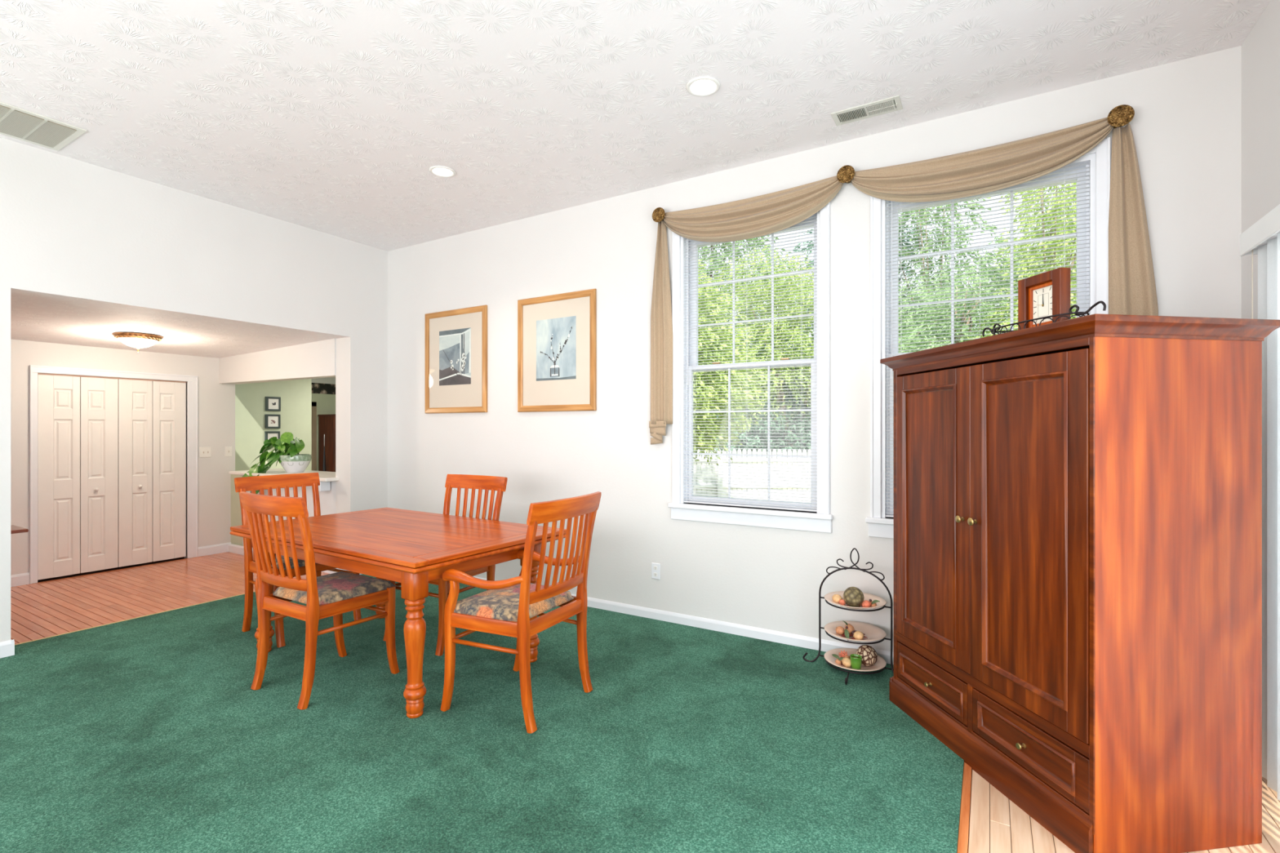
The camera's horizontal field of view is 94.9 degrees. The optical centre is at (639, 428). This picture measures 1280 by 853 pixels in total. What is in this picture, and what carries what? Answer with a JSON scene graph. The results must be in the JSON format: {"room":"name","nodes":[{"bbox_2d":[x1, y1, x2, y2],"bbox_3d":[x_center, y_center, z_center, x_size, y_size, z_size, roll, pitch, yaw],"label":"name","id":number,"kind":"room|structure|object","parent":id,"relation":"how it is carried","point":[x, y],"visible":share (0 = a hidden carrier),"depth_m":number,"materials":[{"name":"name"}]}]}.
{"room":"dining room","nodes":[
{"label":"dining room","id":0,"kind":"room"},
{"bbox_2d":[43,373,184,382],"bbox_3d":[-5.931,0.450,6.490,0.630,2.200,1.550,0,0,31],"label":"wall","id":1,"kind":"structure","parent":0,"point":[43,373],"depth_m":6.72,"materials":[{"name":"white paint"}]},
{"bbox_2d":[10,339,235,586],"bbox_3d":[-6.120,0.275,5.439,0.120,2.550,4.250,0,0,31],"label":"wall","id":2,"kind":"structure","parent":0,"point":[216,401],"depth_m":6.45,"materials":[{"name":"paint"}]},
{"bbox_2d":[37,373,186,580],"bbox_3d":[-5.568,0.469,6.271,0.067,2.023,1.239,0,0,31],"label":"door","id":3,"kind":"structure","parent":2,"relation":"in","point":[112,451],"depth_m":6.20,"materials":[{"name":"white paint"}]},
{"bbox_2d":[29,364,198,583],"bbox_3d":[-5.536,0.443,6.278,0.024,2.115,1.400,0,0,31],"label":"trim","id":4,"kind":"structure","parent":2,"relation":"attached to","point":[193,380],"depth_m":6.35,"materials":[{"name":"white paint"}]},
{"bbox_2d":[10,542,231,586],"bbox_3d":[-6.062,1.445,5.404,0.014,0.110,4.250,0,0,31],"label":"baseboard","id":5,"kind":"structure","parent":2,"relation":"attached to","point":[18,580],"depth_m":6.91,"materials":[{"name":"white paint"}]},
{"bbox_2d":[199,446,211,457],"bbox_3d":[-5.138,0.278,6.955,0.016,0.124,0.124,0,0,31],"label":"light switch","id":6,"kind":"object","parent":2,"relation":"attached to","point":[203,451],"visible":1,"depth_m":6.95,"materials":[{"name":"white plastic"}]},
{"bbox_2d":[225,446,231,456],"bbox_3d":[-5.013,0.278,7.166,0.016,0.124,0.080,0,0,31],"label":"light switch","id":7,"kind":"object","parent":2,"relation":"attached to","point":[228,449],"visible":1,"depth_m":7.16,"materials":[{"name":"white plastic"}]},
{"bbox_2d":[10,287,350,358],"bbox_3d":[-5.062,-0.948,4.821,2.569,0.205,4.270,0,0,31],"label":"ceiling","id":8,"kind":"structure","parent":0,"point":[35,316],"depth_m":5.29,"materials":[{"name":"paint"}]},
{"bbox_2d":[111,332,163,352],"bbox_3d":[-4.766,-0.805,5.582,0.370,0.160,0.370,0,0,31],"label":"ceiling light","id":9,"kind":"object","parent":8,"relation":"attached to","point":[137,340],"visible":1,"depth_m":5.49,"materials":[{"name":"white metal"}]},
{"bbox_2d":[0,137,387,642],"bbox_3d":[-4.466,-0.198,3.553,0.250,3.496,6.500,0,0,31],"label":"wall","id":10,"kind":"structure","parent":0,"point":[70,227],"depth_m":4.69,"materials":[{"name":"paint"}]},
{"bbox_2d":[0,568,362,657],"bbox_3d":[-4.460,1.445,3.550,0.264,0.110,6.500,0,0,31],"label":"baseboard","id":11,"kind":"structure","parent":10,"relation":"attached to","point":[7,647],"depth_m":3.84,"materials":[{"name":"white paint"}]},
{"bbox_2d":[235,378,311,471],"bbox_3d":[-5.406,0.325,8.086,0.100,2.450,1.730,0,0,31],"label":"wall","id":12,"kind":"structure","parent":0,"point":[295,395],"depth_m":8.22,"materials":[{"name":"paint"}]},
{"bbox_2d":[264,431,279,440],"bbox_3d":[-5.199,0.138,8.316,0.020,0.200,0.200,0,0,31],"label":"picture","id":13,"kind":"object","parent":12,"relation":"attached to","point":[268,434],"visible":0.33,"depth_m":8.30,"materials":[{"name":"white paper"}]},
{"bbox_2d":[265,396,280,411],"bbox_3d":[-5.195,-0.350,8.322,0.020,0.200,0.200,0,0,31],"label":"picture","id":14,"kind":"object","parent":12,"relation":"attached to","point":[272,403],"visible":1,"depth_m":8.32,"materials":[{"name":"white paper"}]},
{"bbox_2d":[265,413,280,428],"bbox_3d":[-5.197,-0.102,8.319,0.020,0.200,0.200,0,0,31],"label":"picture","id":15,"kind":"object","parent":12,"relation":"attached to","point":[272,421],"visible":1,"depth_m":8.32,"materials":[{"name":"white paper"}]},
{"bbox_2d":[219,338,335,384],"bbox_3d":[-4.076,-0.753,6.605,2.200,0.413,0.195,0,0,31],"label":"soffit","id":16,"kind":"structure","parent":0,"point":[313,360],"depth_m":6.47,"materials":[{"name":"paint"}]},
{"bbox_2d":[231,474,335,546],"bbox_3d":[-4.041,1.018,6.663,2.200,0.965,0.120,0,0,31],"label":"wall","id":17,"kind":"structure","parent":0,"point":[327,498],"depth_m":6.47,"materials":[{"name":"white paint"}]},
{"bbox_2d":[228,543,334,573],"bbox_3d":[-4.076,1.450,6.606,2.200,0.100,0.014,0,0,31],"label":"baseboard","id":18,"kind":"structure","parent":17,"relation":"attached to","point":[234,548],"depth_m":7.04,"materials":[{"name":"white paint"}]},
{"bbox_2d":[228,468,338,491],"bbox_3d":[-3.845,0.570,6.651,1.950,0.140,0.580,0,0,31],"label":"countertop","id":19,"kind":"structure","parent":17,"relation":"attached to","point":[326,477],"depth_m":6.51,"materials":[{"name":"white laminate"}]},
{"bbox_2d":[241,431,311,493],"bbox_3d":[-4.172,0.413,6.727,0.739,0.753,0.400,0,0,-1],"label":"potted plant","id":20,"kind":"object","parent":19,"relation":"on","point":[288,448],"visible":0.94,"depth_m":6.67,"materials":[{"name":"green plant"}]},
{"bbox_2d":[311,393,335,471],"bbox_3d":[-5.483,0.275,10.499,0.100,2.550,2.800,0,0,31],"label":"wall","id":21,"kind":"structure","parent":0,"point":[326,403],"depth_m":10.29,"materials":[{"name":"green paint"}]},
{"bbox_2d":[311,401,316,471],"bbox_3d":[-5.820,0.519,9.800,0.035,1.962,0.853,0,0,31],"label":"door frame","id":22,"kind":"structure","parent":21,"relation":"in","point":[313,403],"depth_m":10.13,"materials":[{"name":"beige paint"}]},
{"bbox_2d":[311,382,335,394],"bbox_3d":[-5.412,-0.701,10.516,0.004,0.182,2.500,0,0,31],"label":"trim","id":23,"kind":"structure","parent":21,"relation":"attached to","point":[317,388],"depth_m":10.30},
{"bbox_2d":[311,377,335,384],"bbox_3d":[-5.401,-0.846,10.509,0.030,0.108,2.500,0,0,31],"label":"trim","id":24,"kind":"structure","parent":21,"relation":"attached to","point":[322,380],"depth_m":10.28,"materials":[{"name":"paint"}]},
{"bbox_2d":[0,0,1271,251],"bbox_3d":[-1.559,-1.956,1.829,7.010,0.120,6.810,0,0,31],"label":"ceiling","id":25,"kind":"structure","parent":0,"point":[330,117],"depth_m":3.21,"materials":[{"name":"paint"}]},
{"bbox_2d":[0,101,87,151],"bbox_3d":[-3.934,-1.890,3.528,0.524,0.012,0.784,0,0,31],"label":"ceiling vent","id":26,"kind":"object","parent":25,"relation":"in","point":[16,122],"visible":1,"depth_m":3.70,"materials":[{"name":"metal"}]},
{"bbox_2d":[429,165,456,177],"bbox_3d":[-1.452,-1.891,4.326,0.188,0.008,0.188,0,0,31],"label":"recessed light","id":27,"kind":"object","parent":25,"relation":"in","point":[439,171],"visible":1,"depth_m":4.32,"materials":[{"name":"white plastic"}]},
{"bbox_2d":[685,75,719,96],"bbox_3d":[0.349,-1.891,3.251,0.188,0.008,0.188,0,0,31],"label":"recessed light","id":28,"kind":"object","parent":25,"relation":"in","point":[701,86],"visible":1,"depth_m":3.24,"materials":[{"name":"white plastic"}]},
{"bbox_2d":[831,95,902,125],"bbox_3d":[1.351,-1.886,3.504,0.380,0.020,0.164,0,0,31],"label":"ceiling vent","id":29,"kind":"object","parent":25,"relation":"in","point":[892,104],"visible":1,"depth_m":3.49,"materials":[{"name":"metal"}]},
{"bbox_2d":[10,551,1279,852],"bbox_3d":[-2.562,1.574,4.456,11.700,0.172,10.400,0,0,31],"label":"floor","id":30,"kind":"structure","parent":0,"point":[989,822],"depth_m":4.84,"materials":[{"name":"brown wood"}]},
{"bbox_2d":[10,524,28,533],"bbox_3d":[-4.638,1.101,3.862,0.340,0.797,0.805,0,0,31],"label":"console table","id":31,"kind":"object","parent":30,"relation":"on","point":[14,529],"visible":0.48,"depth_m":4.10,"materials":[{"name":"brown wood"}]},
{"bbox_2d":[322,434,326,471],"bbox_3d":[-5.371,0.795,10.002,0.060,1.410,0.058,0,0,31],"label":"umbrella","id":32,"kind":"object","parent":30,"relation":"on","point":[324,453],"visible":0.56,"depth_m":9.99,"materials":[{"name":"black fabric"}]},
{"bbox_2d":[317,413,335,471],"bbox_3d":[-5.146,0.627,10.468,0.470,1.745,0.930,0,0,31],"label":"wardrobe","id":33,"kind":"object","parent":30,"relation":"on","point":[326,423],"visible":0.16,"depth_m":10.06,"materials":[{"name":"brown wood"}]},
{"bbox_2d":[0,573,964,852],"bbox_3d":[-2.125,1.504,2.160,5.662,0.028,6.500,0,0,31],"label":"carpet","id":34,"kind":"object","parent":30,"relation":"on","point":[148,734],"visible":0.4,"depth_m":2.78,"materials":[{"name":"green carpet"}]},
{"bbox_2d":[234,472,361,647],"bbox_3d":[-2.566,0.927,4.419,0.657,1.136,0.618,0,0,32],"label":"dining chair","id":35,"kind":"object","parent":34,"relation":"on","point":[268,482],"visible":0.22,"depth_m":4.35,"materials":[{"name":"brown wood"}]},
{"bbox_2d":[271,555,317,569],"bbox_3d":[-2.501,0.938,4.378,0.470,0.064,0.565,0,0,32],"label":"seat cushion","id":36,"kind":"object","parent":35,"relation":"on","point":[301,563],"depth_m":4.13,"materials":[{"name":"fabric"}]},
{"bbox_2d":[239,491,399,710],"bbox_3d":[-1.877,0.927,3.454,0.618,1.136,0.657,0,0,30],"label":"dining chair","id":37,"kind":"object","parent":34,"relation":"on","point":[334,594],"visible":1,"depth_m":3.29,"materials":[{"name":"brown wood"}]},
{"bbox_2d":[272,571,395,605],"bbox_3d":[-1.839,0.938,3.520,0.526,0.064,0.470,0,0,30],"label":"seat cushion","id":38,"kind":"object","parent":37,"relation":"on","point":[341,588],"depth_m":3.42,"materials":[{"name":"fabric"}]},
{"bbox_2d":[230,507,566,718],"bbox_3d":[-1.627,1.077,3.936,1.994,0.825,1.182,0,0,33],"label":"dining table","id":39,"kind":"object","parent":34,"relation":"on","point":[411,548],"visible":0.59,"depth_m":3.44,"materials":[{"name":"brown wood"}]},
{"bbox_2d":[382,474,507,656],"bbox_3d":[-1.396,0.927,4.265,0.617,1.136,0.657,0,0,30],"label":"dining chair","id":40,"kind":"object","parent":34,"relation":"on","point":[493,483],"visible":0.24,"depth_m":4.41,"materials":[{"name":"brown wood"}]},
{"bbox_2d":[440,491,601,733],"bbox_3d":[-0.623,0.927,3.228,0.657,1.136,0.653,0,0,28],"label":"dining chair","id":41,"kind":"object","parent":34,"relation":"on","point":[506,609],"visible":1,"depth_m":3.06,"materials":[{"name":"brown wood"}]},
{"bbox_2d":[453,582,573,622],"bbox_3d":[-0.690,0.938,3.264,0.470,0.064,0.581,0,0,28],"label":"seat cushion","id":42,"kind":"object","parent":41,"relation":"on","point":[501,605],"depth_m":3.09,"materials":[{"name":"fabric"}]},
{"bbox_2d":[802,547,893,684],"bbox_3d":[1.318,1.116,3.620,0.394,0.757,0.500,0,0,-21],"label":"plate rack","id":43,"kind":"object","parent":34,"relation":"on","point":[853,563],"visible":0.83,"depth_m":3.57,"materials":[{"name":"metal"}]},
{"bbox_2d":[823,648,886,671],"bbox_3d":[1.328,1.444,3.637,0.362,0.038,0.362,0,0,31],"label":"plate","id":44,"kind":"object","parent":43,"relation":"on","point":[881,663],"visible":0.54,"depth_m":3.62,"materials":[{"name":"beige ceramic"}]},
{"bbox_2d":[835,658,841,664],"bbox_3d":[1.221,1.438,3.620,0.037,0.037,0.035,0,0,27],"label":"pod","id":45,"kind":"object","parent":44,"relation":"on","point":[837,660],"visible":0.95,"depth_m":3.61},
{"bbox_2d":[849,653,862,669],"bbox_3d":[1.309,1.417,3.561,0.069,0.077,0.069,0,0,31],"label":"candle","id":46,"kind":"object","parent":44,"relation":"on","point":[855,660],"visible":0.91,"depth_m":3.54,"materials":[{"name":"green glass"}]},
{"bbox_2d":[855,644,877,666],"bbox_3d":[1.393,1.395,3.613,0.124,0.124,0.124,0,0,31],"label":"decorative ball","id":47,"kind":"object","parent":44,"relation":"on","point":[869,656],"visible":0.89,"depth_m":3.57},
{"bbox_3d":[1.262,1.450,3.628,0.110,0.011,0.104,0,0,31],"label":"chips","id":48,"kind":"object","parent":44,"relation":"on","visible":0},
{"bbox_2d":[831,653,839,658],"bbox_3d":[1.218,1.420,3.655,0.054,0.023,0.026,0,0,39],"label":"dried leaf","id":49,"kind":"object","parent":48,"relation":"on","point":[833,655],"visible":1,"depth_m":3.66,"materials":[{"name":"green plant"}]},
{"bbox_2d":[838,650,848,657],"bbox_3d":[1.267,1.408,3.671,0.055,0.033,0.056,0,0,4],"label":"dried flower","id":50,"kind":"object","parent":48,"relation":"on","point":[843,654],"visible":0.98,"depth_m":3.67,"materials":[{"name":"orange plant"}]},
{"bbox_2d":[841,657,850,667],"bbox_3d":[1.265,1.427,3.588,0.064,0.055,0.054,0,0,40],"label":"pod","id":51,"kind":"object","parent":48,"relation":"on","point":[846,661],"visible":0.98,"depth_m":3.57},
{"bbox_2d":[823,591,886,609],"bbox_3d":[1.328,1.074,3.637,0.362,0.038,0.362,0,0,31],"label":"plate","id":52,"kind":"object","parent":43,"relation":"on","point":[828,597],"visible":0.56,"depth_m":3.66,"materials":[{"name":"beige ceramic"}]},
{"bbox_2d":[831,594,842,604],"bbox_3d":[1.226,1.057,3.646,0.063,0.057,0.056,0,0,39],"label":"pod","id":53,"kind":"object","parent":52,"relation":"on","point":[836,597],"visible":0.86,"depth_m":3.63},
{"bbox_2d":[838,599,845,604],"bbox_3d":[1.240,1.065,3.602,0.040,0.038,0.038,0,0,4],"label":"pod","id":54,"kind":"object","parent":52,"relation":"on","point":[842,602],"visible":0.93,"depth_m":3.59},
{"bbox_2d":[861,600,871,607],"bbox_3d":[1.365,1.061,3.546,0.051,0.049,0.054,0,0,-37],"label":"pod","id":55,"kind":"object","parent":52,"relation":"on","point":[866,603],"visible":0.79,"depth_m":3.53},
{"bbox_3d":[1.299,1.081,3.634,0.165,0.011,0.154,0,0,31],"label":"chips","id":56,"kind":"object","parent":52,"relation":"on","visible":0},
{"bbox_2d":[843,586,864,607],"bbox_3d":[1.304,1.027,3.588,0.120,0.120,0.120,0,0,31],"label":"decorative ball","id":57,"kind":"object","parent":56,"relation":"on","point":[852,596],"visible":0.99,"depth_m":3.55,"materials":[{"name":"green ceramic"}]},
{"bbox_2d":[823,621,886,641],"bbox_3d":[1.328,1.267,3.637,0.362,0.038,0.362,0,0,31],"label":"plate","id":58,"kind":"object","parent":43,"relation":"on","point":[873,633],"visible":0.71,"depth_m":3.68,"materials":[{"name":"beige ceramic"}]},
{"bbox_2d":[844,628,848,640],"bbox_3d":[1.258,1.256,3.579,0.026,0.061,0.052,0,0,-5],"label":"dried leaf","id":59,"kind":"object","parent":58,"relation":"on","point":[846,633],"visible":0.84,"depth_m":3.58,"materials":[{"name":"green plant"}]},
{"bbox_2d":[840,633,867,639],"bbox_3d":[1.319,1.273,3.616,0.155,0.012,0.159,0,0,-11],"label":"chips","id":60,"kind":"object","parent":58,"relation":"on","point":[842,635],"visible":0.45,"depth_m":3.60,"materials":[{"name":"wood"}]},
{"bbox_2d":[835,626,844,635],"bbox_3d":[1.241,1.252,3.643,0.052,0.054,0.050,0,0,8],"label":"pod","id":61,"kind":"object","parent":60,"relation":"on","point":[840,630],"visible":1,"depth_m":3.63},
{"bbox_2d":[844,623,854,634],"bbox_3d":[1.302,1.244,3.647,0.058,0.062,0.056,0,0,-10],"label":"pod","id":62,"kind":"object","parent":60,"relation":"on","point":[851,628],"visible":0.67,"depth_m":3.63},
{"bbox_2d":[853,631,863,639],"bbox_3d":[1.322,1.252,3.554,0.062,0.053,0.054,0,0,25],"label":"pod","id":63,"kind":"object","parent":60,"relation":"on","point":[858,635],"visible":0.96,"depth_m":3.54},
{"bbox_2d":[880,313,1279,852],"bbox_3d":[1.802,0.557,2.668,0.757,1.885,1.307,0,0,-8],"label":"armoire","id":64,"kind":"object","parent":30,"relation":"on","point":[1077,501],"visible":1,"depth_m":2.11,"materials":[{"name":"brown wood"}]},
{"bbox_2d":[1017,266,1070,329],"bbox_3d":[1.716,-0.526,2.502,0.050,0.262,0.222,0,0,-8],"label":"mantel clock","id":65,"kind":"object","parent":64,"relation":"on","point":[1047,293],"visible":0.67,"depth_m":2.49,"materials":[{"name":"brown wood"}]},
{"bbox_2d":[982,301,1106,337],"bbox_3d":[1.711,-0.439,2.537,0.227,0.104,0.644,0,0,-8],"label":"wire tray","id":66,"kind":"object","parent":64,"relation":"on","point":[1077,313],"visible":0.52,"depth_m":2.39,"materials":[{"name":"metal"}]},
{"bbox_2d":[387,45,1241,652],"bbox_3d":[0.141,-0.198,4.687,7.010,3.496,0.160,0,0,31],"label":"wall","id":67,"kind":"structure","parent":0,"point":[1186,122],"depth_m":4.46,"materials":[{"name":"paint"}]},
{"bbox_2d":[425,304,487,413],"bbox_3d":[-1.807,-0.658,5.735,0.851,1.008,0.026,0,0,31],"label":"framed print","id":68,"kind":"object","parent":67,"relation":"attached to","point":[456,340],"visible":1,"depth_m":5.72,"materials":[{"name":"beige paper"}]},
{"bbox_2d":[517,288,596,412],"bbox_3d":[-0.736,-0.656,5.098,0.853,1.013,0.026,0,0,31],"label":"framed print","id":69,"kind":"object","parent":67,"relation":"attached to","point":[557,334],"visible":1,"depth_m":5.08,"materials":[{"name":"beige paper"}]},
{"bbox_2d":[651,562,660,579],"bbox_3d":[0.123,1.115,4.599,0.076,0.124,0.009,0,0,31],"label":"wall outlet","id":70,"kind":"object","parent":67,"relation":"attached to","point":[655,567],"visible":1,"depth_m":4.60,"materials":[{"name":"white paint"}]},
{"bbox_2d":[652,207,665,222],"bbox_3d":[0.158,-1.637,4.526,0.112,0.112,0.099,0,0,31],"label":"rosette holdback","id":71,"kind":"object","parent":67,"relation":"attached to","point":[658,215],"visible":0.98,"depth_m":4.49,"materials":[{"name":"gold metal"}]},
{"bbox_2d":[472,576,893,664],"bbox_3d":[0.135,1.458,4.589,6.600,0.085,0.014,0,0,31],"label":"baseboard","id":72,"kind":"structure","parent":67,"relation":"attached to","point":[809,642],"depth_m":4.29,"materials":[{"name":"white paint"}]},
{"bbox_2d":[667,201,832,533],"bbox_3d":[0.787,-0.435,4.271,1.225,2.260,0.195,0,0,31],"label":"window","id":73,"kind":"structure","parent":67,"relation":"in","point":[820,522],"depth_m":4.23,"materials":[{"name":"white paint"}]},
{"bbox_2d":[684,213,817,511],"bbox_3d":[0.770,-0.468,4.238,1.038,2.063,0.036,0,0,31],"label":"window blind","id":74,"kind":"object","parent":73,"relation":"attached to","point":[801,223],"visible":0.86,"depth_m":4.22,"materials":[{"name":"white plastic"}]},
{"bbox_2d":[836,164,854,183],"bbox_3d":[1.344,-1.643,3.820,0.112,0.112,0.099,0,0,31],"label":"rosette holdback","id":75,"kind":"object","parent":67,"relation":"attached to","point":[845,174],"visible":1,"depth_m":3.78,"materials":[{"name":"gold metal"}]},
{"bbox_2d":[648,116,1158,444],"bbox_3d":[1.357,-0.771,3.778,3.030,1.792,0.112,0,0,31],"label":"valance","id":76,"kind":"object","parent":67,"relation":"hanging from","point":[1131,280],"visible":0.94,"depth_m":3.49,"materials":[{"name":"beige fabric"}]},
{"bbox_2d":[865,137,1111,538],"bbox_3d":[2.037,-0.435,3.527,1.265,2.260,0.195,0,0,31],"label":"window","id":77,"kind":"structure","parent":67,"relation":"in","point":[1100,165],"depth_m":3.75,"materials":[{"name":"white paint"}]},
{"bbox_2d":[884,162,1089,517],"bbox_3d":[2.021,-0.468,3.494,1.078,2.063,0.036,0,0,31],"label":"window blind","id":78,"kind":"object","parent":77,"relation":"attached to","point":[1064,167],"visible":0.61,"depth_m":3.51,"materials":[{"name":"white plastic"}]},
{"bbox_2d":[1106,104,1134,128],"bbox_3d":[2.538,-1.641,3.110,0.112,0.112,0.099,0,0,31],"label":"rosette holdback","id":79,"kind":"object","parent":67,"relation":"attached to","point":[1121,115],"visible":1,"depth_m":3.08,"materials":[{"name":"gold metal"}]},
{"bbox_2d":[1241,0,1279,319],"bbox_3d":[1.382,-0.198,0.074,0.160,3.496,6.500,0,0,31],"label":"wall","id":80,"kind":"structure","parent":0,"point":[1260,50],"depth_m":2.72,"materials":[{"name":"paint"}]},
{"bbox_2d":[1240,204,1279,319],"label":"vertical blind","id":81,"kind":"object","parent":80,"relation":"attached to","point":[1260,237],"depth_m":2.40,"materials":[{"name":"white plastic"}]},
{"bbox_2d":[1262,327,1279,800],"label":"sliding glass door","id":82,"kind":"structure","parent":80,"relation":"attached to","point":[1271,343],"depth_m":2.39,"materials":[{"name":"white plastic"}]},
{"label":"outside","id":83,"kind":"structure","parent":0,"visible":0},
{"label":"ground","id":84,"kind":"structure","parent":83,"visible":0},
{"bbox_2d":[693,257,770,469],"bbox_3d":[0.454,-0.277,8.777,3.018,4.661,2.808,0,0,20],"label":"tree","id":85,"kind":"object","parent":84,"relation":"on","point":[733,372],"visible":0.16,"depth_m":8.28,"materials":[{"name":"green plant"}]},
{"bbox_2d":[693,448,810,502],"bbox_3d":[2.630,1.200,11.650,6.500,1.600,0.158,0,0,0],"label":"picket fence","id":86,"kind":"object","parent":84,"relation":"on","point":[739,451],"visible":0.16,"depth_m":11.70,"materials":[{"name":"white paint"}]},
{"bbox_2d":[695,384,810,457],"bbox_3d":[3.080,0.569,15.479,4.958,3.595,4.914,0,0,-41],"label":"bush","id":87,"kind":"object","parent":84,"relation":"on","point":[794,401],"visible":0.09,"depth_m":14.36,"materials":[{"name":"green plant"}]},
{"bbox_2d":[693,235,813,455],"bbox_3d":[2.169,-2.653,17.037,5.921,9.421,5.282,0,0,-3],"label":"leafy tree","id":88,"kind":"object","parent":84,"relation":"on","point":[754,238],"visible":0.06,"depth_m":16.36,"materials":[{"name":"green plant"}]},
{"bbox_2d":[711,244,813,448],"bbox_3d":[3.716,-1.281,14.727,4.452,6.692,3.655,0,0,10],"label":"tree","id":89,"kind":"object","parent":84,"relation":"on","point":[780,392],"visible":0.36,"depth_m":14.34,"materials":[{"name":"green plant"}]},
{"bbox_2d":[733,334,805,442],"bbox_3d":[4.559,-0.289,19.519,5.984,6.028,5.661,0,0,2],"label":"tree","id":90,"kind":"object","parent":84,"relation":"on","point":[748,335],"visible":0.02,"depth_m":18.44,"materials":[{"name":"green plant"}]},
{"bbox_2d":[751,398,810,457],"bbox_3d":[5.041,0.358,15.076,4.500,3.759,4.319,0,0,-41],"label":"bush","id":91,"kind":"object","parent":84,"relation":"on","point":[805,440],"visible":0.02,"depth_m":14.23,"materials":[{"name":"green plant"}]},
{"bbox_2d":[773,223,923,402],"bbox_3d":[6.156,-2.265,18.042,5.346,8.642,5.476,0,0,-20],"label":"tree","id":92,"kind":"object","parent":84,"relation":"on","point":[811,232],"visible":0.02,"depth_m":17.35,"materials":[{"name":"green plant"}]},
{"bbox_2d":[808,277,976,413],"bbox_3d":[6.034,-0.734,14.041,4.003,5.581,3.965,0,0,-19],"label":"tree","id":93,"kind":"object","parent":84,"relation":"on","point":[922,291],"visible":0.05,"depth_m":13.51,"materials":[{"name":"green plant"}]},
{"bbox_2d":[898,261,1038,352],"bbox_3d":[5.484,-0.453,10.491,3.135,5.027,2.961,0,0,4],"label":"tree","id":94,"kind":"object","parent":84,"relation":"on","point":[907,337],"visible":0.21,"depth_m":10.17,"materials":[{"name":"green plant"}]},
{"bbox_2d":[898,197,1043,346],"bbox_3d":[8.352,-2.631,16.630,5.338,9.374,5.731,0,0,43],"label":"tree","id":95,"kind":"object","parent":84,"relation":"on","point":[984,199],"visible":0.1,"depth_m":16.24,"materials":[{"name":"green plant"}]},
{"bbox_2d":[958,180,1076,342],"bbox_3d":[6.668,-1.288,9.521,2.956,6.684,2.816,0,0,-11],"label":"tree","id":96,"kind":"object","parent":84,"relation":"on","point":[1074,184],"visible":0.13,"depth_m":9.45,"materials":[{"name":"green plant"}]},
{"bbox_2d":[984,182,1076,311],"bbox_3d":[12.703,-3.197,17.511,5.792,10.505,5.747,0,0,8],"label":"tree","id":97,"kind":"object","parent":84,"relation":"on","point":[1031,194],"visible":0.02,"depth_m":17.97,"materials":[{"name":"green plant"}]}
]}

